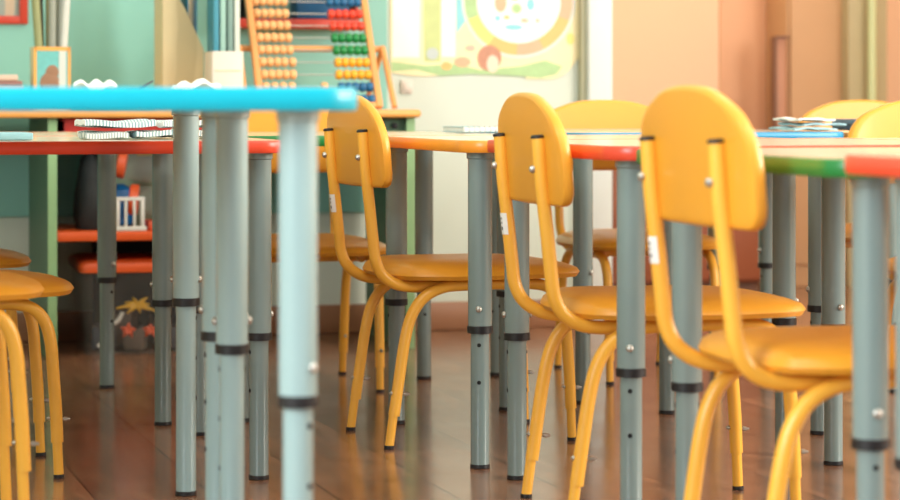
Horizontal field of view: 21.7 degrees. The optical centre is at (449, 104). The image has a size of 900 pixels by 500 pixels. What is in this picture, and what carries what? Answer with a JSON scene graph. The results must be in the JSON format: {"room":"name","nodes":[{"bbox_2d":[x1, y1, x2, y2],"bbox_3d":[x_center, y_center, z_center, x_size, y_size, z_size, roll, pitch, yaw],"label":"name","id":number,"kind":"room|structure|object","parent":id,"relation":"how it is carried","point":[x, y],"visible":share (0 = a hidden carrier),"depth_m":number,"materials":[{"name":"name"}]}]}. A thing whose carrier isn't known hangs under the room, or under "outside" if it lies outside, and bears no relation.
{"room":"classroom","nodes":[
{"label":"classroom","id":0,"kind":"room"},
{"bbox_2d":[117,154,127,178],"bbox_3d":[-0.805,0.158,6.100,0.128,0.098,0.080,0,0,-5],"label":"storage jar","id":1,"kind":"object","parent":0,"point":[122,159],"visible":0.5,"depth_m":6.06,"materials":[{"name":"plastic"}]},
{"bbox_2d":[0,0,577,311],"bbox_3d":[-1.445,-0.857,6.356,3.792,3.000,0.100,0,0,-16],"label":"wall","id":2,"kind":"structure","parent":0,"point":[476,100],"depth_m":6.72,"materials":[{"name":"beige paint"}]},
{"bbox_2d":[0,0,27,23],"bbox_3d":[-1.270,-0.379,6.341,0.258,0.320,0.026,0,0,-17],"label":"picture frame","id":3,"kind":"object","parent":2,"relation":"attached to","point":[11,11],"visible":1,"depth_m":6.36,"materials":[{"name":"red paint"}]},
{"bbox_2d":[0,0,386,216],"bbox_3d":[-1.690,-0.907,6.226,3.148,2.420,0.013,0,0,-16],"label":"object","id":4,"kind":"structure","parent":2,"relation":"attached to","point":[113,40],"depth_m":6.45,"materials":[{"name":"teal paint"}]},
{"bbox_2d":[17,299,555,341],"bbox_3d":[-1.428,0.603,6.301,3.792,0.080,0.016,0,0,-17],"label":"baseboard","id":5,"kind":"structure","parent":2,"relation":"attached to","point":[71,325],"depth_m":6.62,"materials":[{"name":"brown wood"}]},
{"bbox_2d":[240,6,359,29],"bbox_3d":[-0.433,-0.343,6.538,0.350,0.261,0.100,0,0,-17],"label":"wall shelf","id":6,"kind":"object","parent":2,"relation":"attached to","point":[243,21],"visible":0.23,"depth_m":6.50,"materials":[{"name":"red paint"}]},
{"bbox_2d":[240,0,259,17],"bbox_3d":[-0.556,-0.319,6.502,0.042,0.160,0.085,0,0,-17],"label":"binder","id":7,"kind":"object","parent":6,"relation":"on","point":[242,2],"visible":0.44,"depth_m":6.47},
{"bbox_2d":[290,0,348,18],"bbox_3d":[-0.364,-0.314,6.559,0.150,0.150,0.085,0,0,-16],"label":"storage box","id":8,"kind":"object","parent":6,"relation":"on","point":[295,7],"visible":0.58,"depth_m":6.51,"materials":[{"name":"blue plastic"}]},
{"bbox_2d":[401,80,411,93],"bbox_3d":[-0.123,-0.051,6.689,0.034,0.038,0.012,0,0,-17],"label":"light switch","id":9,"kind":"object","parent":2,"relation":"attached to","point":[406,85],"visible":1,"depth_m":6.68,"materials":[{"name":"beige plastic"}]},
{"bbox_2d":[390,0,577,78],"bbox_3d":[0.102,-0.361,6.758,0.567,0.572,0.003,0,0,-16],"label":"poster","id":10,"kind":"object","parent":2,"relation":"attached to","point":[530,39],"visible":0.99,"depth_m":6.76,"materials":[{"name":"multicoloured paper"}]},
{"bbox_2d":[578,0,611,320],"bbox_3d":[0.407,-0.857,6.884,0.090,3.000,0.160,0,0,-16],"label":"trim","id":11,"kind":"structure","parent":2,"relation":"attached to","point":[594,16],"depth_m":6.81,"materials":[{"name":"white paint"}]},
{"bbox_2d":[0,283,899,499],"bbox_3d":[-0.017,0.693,4.016,7.200,0.100,8.200,0,0,-16],"label":"floor","id":12,"kind":"structure","parent":0,"point":[113,448],"depth_m":4.53,"materials":[{"name":"laminate"}]},
{"bbox_2d":[0,248,30,417],"bbox_3d":[-1.100,0.311,4.832,0.465,0.663,0.392,0,0,-17],"label":"chair","id":13,"kind":"object","parent":12,"relation":"on","point":[8,258],"visible":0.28,"depth_m":4.75,"materials":[{"name":"yellow paint"}]},
{"bbox_2d":[0,271,43,499],"bbox_3d":[-0.846,0.289,3.514,0.465,0.708,0.392,0,0,-16],"label":"chair","id":14,"kind":"object","parent":12,"relation":"on","point":[13,286],"visible":1,"depth_m":3.43,"materials":[{"name":"yellow paint"}]},
{"bbox_2d":[0,269,73,478],"bbox_3d":[-0.899,0.311,4.124,0.465,0.663,0.392,0,0,-17],"label":"chair","id":15,"kind":"object","parent":12,"relation":"on","point":[34,314],"visible":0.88,"depth_m":4.04,"materials":[{"name":"yellow paint"}]},
{"bbox_2d":[29,132,172,425],"bbox_3d":[-0.949,0.352,4.942,0.660,0.582,0.774,0,0,-18],"label":"table","id":16,"kind":"object","parent":12,"relation":"on","point":[162,164],"visible":0.71,"depth_m":4.71,"materials":[{"name":"metal"}]},
{"bbox_2d":[69,252,151,272],"bbox_3d":[-0.822,0.520,6.220,0.347,0.241,0.378,0,0,-14],"label":"toy box","id":17,"kind":"object","parent":12,"relation":"on","point":[127,262],"visible":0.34,"depth_m":6.05,"materials":[{"name":"plastic"}]},
{"bbox_2d":[92,324,115,349],"bbox_3d":[-0.903,0.604,6.131,0.060,0.066,0.054,0,0,-6],"label":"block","id":18,"kind":"object","parent":17,"relation":"in","point":[96,329],"visible":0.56,"depth_m":6.10,"materials":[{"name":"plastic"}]},
{"bbox_2d":[96,312,123,347],"bbox_3d":[-0.875,0.580,6.061,0.073,0.094,0.011,0,0,-17],"label":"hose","id":19,"kind":"object","parent":17,"relation":"in","point":[121,314],"visible":0.42,"depth_m":6.06,"materials":[{"name":"white plastic"}]},
{"bbox_2d":[114,310,137,345],"bbox_3d":[-0.878,0.590,6.240,0.085,0.091,0.076,0,0,9],"label":"block","id":20,"kind":"object","parent":17,"relation":"in","point":[132,317],"visible":0.34,"depth_m":6.20,"materials":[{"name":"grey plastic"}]},
{"bbox_2d":[120,322,135,337],"bbox_3d":[-0.830,0.582,6.064,0.041,0.040,0.024,0,0,-16],"label":"star","id":21,"kind":"object","parent":17,"relation":"in","point":[127,330],"visible":1,"depth_m":6.06,"materials":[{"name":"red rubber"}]},
{"bbox_2d":[123,325,146,349],"bbox_3d":[-0.821,0.606,6.131,0.055,0.061,0.050,0,0,4],"label":"block","id":22,"kind":"object","parent":17,"relation":"in","point":[139,340],"visible":0.65,"depth_m":6.11,"materials":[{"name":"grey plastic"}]},
{"bbox_2d":[116,297,154,313],"bbox_3d":[-0.814,0.520,6.092,0.103,0.043,0.026,0,0,-16],"label":"toy","id":23,"kind":"object","parent":17,"relation":"in","point":[135,304],"visible":1,"depth_m":6.09,"materials":[{"name":"plastic"}]},
{"bbox_2d":[143,324,154,336],"bbox_3d":[-0.774,0.583,6.079,0.040,0.034,0.027,0,0,-17],"label":"star","id":24,"kind":"object","parent":17,"relation":"in","point":[149,330],"visible":0.94,"depth_m":6.07,"materials":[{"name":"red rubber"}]},
{"bbox_2d":[149,308,175,342],"bbox_3d":[-0.758,0.590,6.300,0.085,0.091,0.076,0,0,-19],"label":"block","id":25,"kind":"object","parent":17,"relation":"in","point":[173,310],"visible":0.23,"depth_m":6.27,"materials":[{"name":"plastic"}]},
{"bbox_2d":[171,324,175,348],"bbox_3d":[-0.726,0.604,6.164,0.060,0.066,0.054,0,0,-26],"label":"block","id":26,"kind":"object","parent":17,"relation":"in","point":[173,326],"visible":0.05,"depth_m":6.14,"materials":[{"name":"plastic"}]},
{"bbox_2d":[0,136,277,479],"bbox_3d":[-0.681,0.351,4.228,0.660,0.583,0.684,0,0,-17],"label":"table","id":27,"kind":"object","parent":12,"relation":"on","point":[260,151],"visible":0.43,"depth_m":4.02,"materials":[{"name":"metal"}]},
{"bbox_2d":[0,132,32,139],"bbox_3d":[-0.830,0.053,4.060,0.200,0.012,0.160,0,0,-16],"label":"pad","id":28,"kind":"object","parent":27,"relation":"on","point":[3,135],"visible":1,"depth_m":4.00,"materials":[{"name":"paper"}]},
{"bbox_2d":[77,130,128,138],"bbox_3d":[-0.614,0.052,4.160,0.075,0.014,0.140,0,0,-15],"label":"newspaper","id":29,"kind":"object","parent":27,"relation":"on","point":[88,134],"visible":1,"depth_m":4.10,"materials":[{"name":"paper"}]},
{"bbox_2d":[74,119,155,127],"bbox_3d":[-0.594,0.033,4.170,0.125,0.016,0.120,0,0,-18],"label":"newspaper","id":30,"kind":"object","parent":29,"relation":"on","point":[132,123],"visible":1,"depth_m":4.12,"materials":[{"name":"paper"}]},
{"bbox_2d":[125,130,172,137],"bbox_3d":[-0.532,0.051,4.185,0.075,0.015,0.150,0,0,-16],"label":"newspaper","id":31,"kind":"object","parent":27,"relation":"on","point":[138,133],"visible":0.95,"depth_m":4.12,"materials":[{"name":"paper"}]},
{"bbox_3d":[-0.450,0.050,4.210,0.075,0.017,0.150,0,0,-17],"label":"newspaper","id":32,"kind":"object","parent":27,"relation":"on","visible":0},
{"bbox_2d":[151,120,201,127],"bbox_3d":[-0.469,0.033,4.205,0.115,0.015,0.120,0,0,-19],"label":"newspaper","id":33,"kind":"object","parent":32,"relation":"on","point":[159,123],"visible":0.32,"depth_m":4.15,"materials":[{"name":"paper"}]},
{"bbox_2d":[0,87,356,499],"bbox_3d":[-0.507,0.312,2.791,0.698,0.662,0.688,0,0,-13],"label":"table","id":34,"kind":"object","parent":12,"relation":"on","point":[297,109],"visible":1,"depth_m":2.56,"materials":[{"name":"metal"}]},
{"bbox_2d":[170,111,218,499],"bbox_3d":[-0.622,0.312,3.545,0.580,0.662,0.702,0,0,-11],"label":"table","id":35,"kind":"object","parent":12,"relation":"on","point":[185,279],"visible":0.62,"depth_m":3.85,"materials":[{"name":"metal"}]},
{"bbox_2d":[73,79,116,86],"bbox_3d":[-0.521,-0.029,3.450,0.062,0.018,0.070,0,0,-10],"label":"crumpled paper","id":36,"kind":"object","parent":35,"relation":"on","point":[80,83],"visible":0.72,"depth_m":3.43,"materials":[{"name":"white paper"}]},
{"bbox_2d":[172,78,220,86],"bbox_3d":[-0.378,-0.030,3.500,0.070,0.018,0.070,0,0,-10],"label":"crumpled paper","id":37,"kind":"object","parent":35,"relation":"on","point":[201,82],"visible":0.52,"depth_m":3.48,"materials":[{"name":"white paper"}]},
{"bbox_2d":[0,109,420,356],"bbox_3d":[-1.042,0.328,6.137,1.880,0.631,0.470,0,0,-17],"label":"storage shelf","id":38,"kind":"object","parent":12,"relation":"on","point":[44,230],"visible":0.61,"depth_m":6.17,"materials":[{"name":"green wood"}]},
{"bbox_2d":[30,47,70,86],"bbox_3d":[-1.028,-0.069,6.040,0.093,0.160,0.096,0,0,-16],"label":"picture frame","id":39,"kind":"object","parent":38,"relation":"on","point":[49,66],"visible":0.73,"depth_m":6.00,"materials":[{"name":"orange wood"}]},
{"bbox_2d":[31,0,42,46],"bbox_3d":[-1.055,-0.194,6.011,0.049,0.400,0.020,0,0,-16],"label":"paper roll","id":40,"kind":"object","parent":39,"relation":"in","point":[36,15],"visible":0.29,"depth_m":6.00,"materials":[{"name":"yellow paper"}]},
{"bbox_2d":[40,0,43,46],"bbox_3d":[-1.057,-0.214,6.046,0.034,0.440,0.022,0,0,-17],"label":"paper roll","id":41,"kind":"object","parent":39,"relation":"in","point":[41,1],"visible":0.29,"depth_m":6.04,"materials":[{"name":"green paper"}]},
{"bbox_2d":[46,0,47,46],"bbox_3d":[-1.032,-0.220,6.055,0.019,0.450,0.018,0,0,-17],"label":"paper roll","id":42,"kind":"object","parent":39,"relation":"in","point":[46,0],"visible":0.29,"depth_m":6.05,"materials":[{"name":"grey paper"}]},
{"bbox_2d":[48,0,55,46],"bbox_3d":[-1.020,-0.204,6.021,0.024,0.420,0.020,0,0,-17],"label":"paper roll","id":43,"kind":"object","parent":39,"relation":"in","point":[51,3],"visible":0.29,"depth_m":6.01,"materials":[{"name":"beige paper"}]},
{"bbox_2d":[56,0,61,46],"bbox_3d":[-1.006,-0.209,6.061,0.033,0.430,0.021,0,0,-16],"label":"paper roll","id":44,"kind":"object","parent":39,"relation":"in","point":[58,2],"visible":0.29,"depth_m":6.05,"materials":[{"name":"beige paper"}]},
{"bbox_2d":[59,0,69,46],"bbox_3d":[-0.989,-0.199,6.030,0.046,0.410,0.020,0,0,-16],"label":"paper roll","id":45,"kind":"object","parent":39,"relation":"in","point":[65,12],"visible":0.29,"depth_m":6.02,"materials":[{"name":"white paper"}]},
{"bbox_2d":[73,154,96,229],"bbox_3d":[-0.939,0.223,6.120,0.071,0.200,0.140,0,0,-16],"label":"cloth bag","id":46,"kind":"object","parent":38,"relation":"on","point":[85,197],"visible":0.73,"depth_m":6.06,"materials":[{"name":"grey fabric"}]},
{"bbox_2d":[57,118,201,131],"bbox_3d":[-0.841,0.058,6.181,0.400,0.046,0.340,0,0,-17],"label":"basket","id":47,"kind":"object","parent":38,"relation":"on","point":[63,124],"visible":0.22,"depth_m":6.01,"materials":[{"name":"red plastic"}]},
{"bbox_2d":[117,197,146,230],"bbox_3d":[-0.819,0.279,6.015,0.084,0.087,0.014,0,0,-18],"label":"basket","id":48,"kind":"object","parent":38,"relation":"on","point":[142,227],"depth_m":6.01,"materials":[{"name":"white plastic"}]},
{"bbox_2d":[117,184,132,225],"bbox_3d":[-0.867,0.265,6.187,0.084,0.115,0.087,0,0,-16],"label":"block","id":49,"kind":"object","parent":48,"relation":"in","point":[123,190],"visible":0.3,"depth_m":6.16,"materials":[{"name":"blue plastic"}]},
{"bbox_2d":[128,184,139,214],"bbox_3d":[-0.775,0.250,6.109,0.123,0.089,0.080,0,0,-4],"label":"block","id":50,"kind":"object","parent":48,"relation":"in","point":[134,191],"visible":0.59,"depth_m":6.08,"materials":[{"name":"plastic"}]},
{"bbox_2d":[117,154,151,225],"bbox_3d":[-0.851,0.212,6.312,0.170,0.221,0.123,0,0,-17],"label":"lidded box","id":51,"kind":"object","parent":38,"relation":"on","point":[139,166],"visible":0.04,"depth_m":6.26,"materials":[{"name":"grey plastic"}]},
{"bbox_2d":[145,219,151,229],"bbox_3d":[-0.733,0.310,6.109,0.120,0.024,0.090,0,0,-17],"label":"case","id":52,"kind":"object","parent":38,"relation":"on","point":[148,222],"visible":0.25,"depth_m":6.05,"materials":[{"name":"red plastic"}]},
{"bbox_2d":[154,0,203,86],"bbox_3d":[-0.717,-0.169,6.215,0.108,0.360,0.136,0,0,-17],"label":"magazine file","id":53,"kind":"object","parent":38,"relation":"on","point":[178,49],"visible":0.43,"depth_m":6.15,"materials":[{"name":"beige cardboard"}]},
{"bbox_2d":[180,0,196,32],"bbox_3d":[-0.692,-0.166,6.223,0.026,0.341,0.110,0,0,-16],"label":"book","id":54,"kind":"object","parent":53,"relation":"in","point":[190,6],"visible":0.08,"depth_m":6.17,"materials":[{"name":"paper"}]},
{"bbox_2d":[0,109,420,117],"bbox_3d":[-1.042,0.022,6.137,1.880,0.021,0.470,0,0,-16],"label":"countertop","id":55,"kind":"structure","parent":38,"relation":"on","point":[384,113],"depth_m":5.95,"materials":[{"name":"brown wood"}]},
{"bbox_2d":[205,51,242,86],"bbox_3d":[-0.588,-0.064,6.109,0.082,0.150,0.112,0,0,-16],"label":"box","id":56,"kind":"object","parent":38,"relation":"on","point":[224,68],"visible":0.58,"depth_m":6.06,"materials":[{"name":"white cardboard"}]},
{"bbox_2d":[207,0,218,51],"bbox_3d":[-0.616,-0.173,6.104,0.014,0.360,0.090,0,0,-17],"label":"folder","id":57,"kind":"object","parent":56,"relation":"in","point":[212,5],"visible":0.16,"depth_m":6.07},
{"bbox_2d":[219,0,225,50],"bbox_3d":[-0.598,-0.168,6.109,0.014,0.350,0.090,0,0,-17],"label":"folder","id":58,"kind":"object","parent":56,"relation":"in","point":[222,3],"visible":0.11,"depth_m":6.07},
{"bbox_2d":[226,0,232,50],"bbox_3d":[-0.580,-0.163,6.114,0.014,0.340,0.090,0,0,-16],"label":"folder","id":59,"kind":"object","parent":56,"relation":"in","point":[229,3],"visible":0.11,"depth_m":6.07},
{"bbox_2d":[233,0,239,50],"bbox_3d":[-0.563,-0.158,6.119,0.014,0.330,0.090,0,0,-17],"label":"folder","id":60,"kind":"object","parent":56,"relation":"in","point":[236,3],"visible":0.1,"depth_m":6.08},
{"bbox_2d":[240,0,396,108],"bbox_3d":[-0.376,-0.211,6.306,0.417,0.444,0.268,0,0,-16],"label":"abacus","id":61,"kind":"object","parent":38,"relation":"on","point":[374,63],"visible":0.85,"depth_m":6.27,"materials":[{"name":"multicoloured wood"}]},
{"bbox_3d":[-1.175,0.004,6.019,0.200,0.014,0.150,0,0,-15],"label":"book","id":62,"kind":"object","parent":38,"relation":"on","visible":0},
{"bbox_3d":[-1.179,-0.011,6.018,0.194,0.015,0.150,0,0,-12],"label":"book","id":63,"kind":"object","parent":62,"relation":"on","visible":0},
{"bbox_3d":[-1.183,-0.025,6.017,0.188,0.014,0.150,0,0,-17],"label":"book","id":64,"kind":"object","parent":63,"relation":"on","visible":0},
{"bbox_3d":[-1.187,-0.040,6.016,0.182,0.015,0.150,0,0,-12],"label":"book","id":65,"kind":"object","parent":64,"relation":"on","visible":0},
{"bbox_2d":[0,81,21,85],"bbox_3d":[-1.190,-0.055,6.015,0.176,0.014,0.150,0,0,-16],"label":"book","id":66,"kind":"object","parent":65,"relation":"on","point":[2,83],"visible":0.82,"depth_m":5.96,"materials":[{"name":"paper"}]},
{"bbox_2d":[0,75,17,80],"bbox_3d":[-1.194,-0.070,6.013,0.170,0.014,0.150,0,0,-12],"label":"book","id":67,"kind":"object","parent":66,"relation":"on","point":[2,77],"visible":0.95,"depth_m":5.95,"materials":[{"name":"beige paper"}]},
{"bbox_2d":[248,111,385,392],"bbox_3d":[-0.338,0.315,5.412,0.392,0.656,0.465,0,0,-16],"label":"chair","id":68,"kind":"object","parent":12,"relation":"on","point":[259,121],"visible":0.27,"depth_m":5.51,"materials":[{"name":"yellow paint"}]},
{"bbox_2d":[245,131,506,421],"bbox_3d":[-0.242,0.352,5.147,0.660,0.581,0.713,0,0,-18],"label":"table","id":69,"kind":"object","parent":12,"relation":"on","point":[423,158],"visible":0.18,"depth_m":5.49,"materials":[{"name":"metal"}]},
{"bbox_2d":[441,126,497,132],"bbox_3d":[0.055,0.054,5.268,0.106,0.015,0.141,0,0,-20],"label":"notebook","id":70,"kind":"object","parent":69,"relation":"on","point":[463,129],"visible":0.81,"depth_m":5.21,"materials":[{"name":"white paper"}]},
{"bbox_2d":[322,95,581,449],"bbox_3d":[0.007,0.311,4.572,0.465,0.663,0.392,0,0,-18],"label":"chair","id":71,"kind":"object","parent":12,"relation":"on","point":[357,152],"visible":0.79,"depth_m":4.45,"materials":[{"name":"yellow wood"}]},
{"bbox_2d":[385,134,798,468],"bbox_3d":[0.253,0.352,4.531,0.672,0.581,0.728,0,0,-15],"label":"table","id":72,"kind":"object","parent":12,"relation":"on","point":[479,326],"visible":0.55,"depth_m":4.30,"materials":[{"name":"metal"}]},
{"bbox_2d":[554,100,719,384],"bbox_3d":[0.441,0.315,5.632,0.392,0.656,0.465,0,0,-17],"label":"chair","id":73,"kind":"object","parent":12,"relation":"on","point":[588,114],"visible":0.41,"depth_m":5.79,"materials":[{"name":"yellow paint"}]},
{"bbox_2d":[491,92,807,499],"bbox_3d":[0.321,0.311,3.755,0.465,0.663,0.392,0,0,-13],"label":"chair","id":74,"kind":"object","parent":12,"relation":"on","point":[532,164],"visible":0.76,"depth_m":3.65,"materials":[{"name":"yellow paint"}]},
{"bbox_2d":[477,129,843,403],"bbox_3d":[0.470,0.351,5.416,0.660,0.584,0.682,0,0,-18],"label":"table","id":75,"kind":"object","parent":12,"relation":"on","point":[582,168],"visible":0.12,"depth_m":5.05,"materials":[{"name":"metal"}]},
{"bbox_2d":[769,126,837,130],"bbox_3d":[0.789,0.052,5.250,0.105,0.011,0.130,0,0,-18],"label":"bundle","id":76,"kind":"object","parent":75,"relation":"on","point":[777,127],"visible":1,"depth_m":5.20,"materials":[{"name":"white paper"}]},
{"bbox_2d":[778,122,846,126],"bbox_3d":[0.812,0.043,5.270,0.105,0.010,0.130,0,0,-18],"label":"bundle","id":77,"kind":"object","parent":76,"relation":"on","point":[779,123],"visible":1,"depth_m":5.23,"materials":[{"name":"white paper"}]},
{"bbox_2d":[773,117,835,121],"bbox_3d":[0.792,0.032,5.260,0.090,0.011,0.130,0,0,-18],"label":"bundle","id":78,"kind":"object","parent":77,"relation":"on","point":[817,119],"visible":1,"depth_m":5.22,"materials":[{"name":"white paper"}]},
{"bbox_2d":[612,170,759,290],"bbox_3d":[0.763,0.393,8.122,0.592,0.501,0.429,0,0,-16],"label":"base cabinet","id":79,"kind":"object","parent":12,"relation":"on","point":[745,241],"visible":0.02,"depth_m":7.99,"materials":[{"name":"brown wood"}]},
{"bbox_2d":[487,138,899,499],"bbox_3d":[0.477,0.351,3.850,0.691,0.583,0.688,0,0,-16],"label":"table","id":80,"kind":"object","parent":12,"relation":"on","point":[630,368],"visible":0.77,"depth_m":3.89,"materials":[{"name":"metal"}]},
{"bbox_2d":[637,85,894,499],"bbox_3d":[0.499,0.309,2.993,0.465,0.668,0.392,0,0,-15],"label":"chair","id":81,"kind":"object","parent":12,"relation":"on","point":[702,164],"visible":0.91,"depth_m":2.87,"materials":[{"name":"yellow paint"}]},
{"bbox_2d":[636,147,899,499],"bbox_3d":[0.689,0.352,3.120,0.710,0.581,0.705,0,0,-16],"label":"table","id":82,"kind":"object","parent":12,"relation":"on","point":[870,439],"visible":0.77,"depth_m":2.75,"materials":[{"name":"metal"}]},
{"bbox_2d":[770,36,788,129],"bbox_3d":[1.162,0.201,8.282,0.055,0.888,0.040,0,0,-16],"label":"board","id":83,"kind":"object","parent":12,"relation":"on","point":[777,43],"visible":0.48,"depth_m":8.27,"materials":[{"name":"brown wood"}]},
{"bbox_2d":[766,0,840,286],"bbox_3d":[1.287,-0.407,8.402,0.240,2.100,0.228,0,0,-17],"label":"wall","id":84,"kind":"structure","parent":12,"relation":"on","point":[813,27],"depth_m":8.32,"materials":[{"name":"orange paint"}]},
{"bbox_2d":[758,130,894,391],"bbox_3d":[1.156,0.353,5.649,0.660,0.580,0.718,0,0,-20],"label":"table","id":85,"kind":"object","parent":12,"relation":"on","point":[765,233],"visible":0.21,"depth_m":5.81,"materials":[{"name":"metal"}]},
{"bbox_2d":[832,119,855,129],"bbox_3d":[0.922,0.044,5.310,0.082,0.026,0.112,0,0,-18],"label":"case","id":86,"kind":"object","parent":85,"relation":"on","point":[849,122],"visible":0.23,"depth_m":5.29,"materials":[{"name":"plastic"}]},
{"bbox_2d":[796,100,887,247],"bbox_3d":[1.131,0.315,5.922,0.392,0.656,0.465,0,0,-18],"label":"chair","id":87,"kind":"object","parent":12,"relation":"on","point":[848,109],"visible":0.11,"depth_m":6.09,"materials":[{"name":"yellow paint"}]},
{"bbox_2d":[806,137,899,434],"bbox_3d":[1.074,0.354,4.405,0.660,0.578,0.684,0,0,-16],"label":"table","id":88,"kind":"object","parent":12,"relation":"on","point":[813,289],"visible":0.48,"depth_m":4.58,"materials":[{"name":"metal"}]},
{"bbox_2d":[867,0,876,100],"bbox_3d":[1.485,-0.847,8.293,0.042,2.980,0.061,0,0,-17],"label":"pipe","id":89,"kind":"object","parent":12,"relation":"on","point":[871,4],"visible":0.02,"depth_m":8.27,"materials":[{"name":"metal"}]},
{"bbox_2d":[845,154,899,470],"bbox_3d":[0.868,0.349,2.418,0.722,0.588,0.684,0,0,-16],"label":"table","id":90,"kind":"object","parent":12,"relation":"on","point":[883,165],"visible":1,"depth_m":2.60,"materials":[{"name":"laminate"}]},
{"bbox_2d":[847,101,899,324],"bbox_3d":[1.052,0.315,4.677,0.392,0.656,0.465,0,0,-16],"label":"chair","id":91,"kind":"object","parent":12,"relation":"on","point":[883,121],"visible":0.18,"depth_m":4.83,"materials":[{"name":"yellow paint"}]},
{"bbox_2d":[612,0,899,105],"bbox_3d":[1.177,-0.857,8.552,2.533,3.000,0.100,0,0,-16],"label":"wall","id":92,"kind":"structure","parent":0,"point":[658,45],"depth_m":8.38,"materials":[{"name":"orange paint"}]},
{"bbox_2d":[719,0,765,129],"bbox_3d":[1.075,-0.387,8.467,0.226,2.060,0.012,0,0,-16],"label":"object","id":93,"kind":"structure","parent":92,"relation":"in","point":[742,23],"depth_m":8.46,"materials":[{"name":"paint"}]},
{"bbox_2d":[841,0,886,286],"bbox_3d":[1.442,-0.857,8.442,0.152,3.000,0.260,0,0,-17],"label":"trim","id":94,"kind":"structure","parent":92,"relation":"attached to","point":[853,12],"depth_m":8.31,"materials":[{"name":"beige wood"}]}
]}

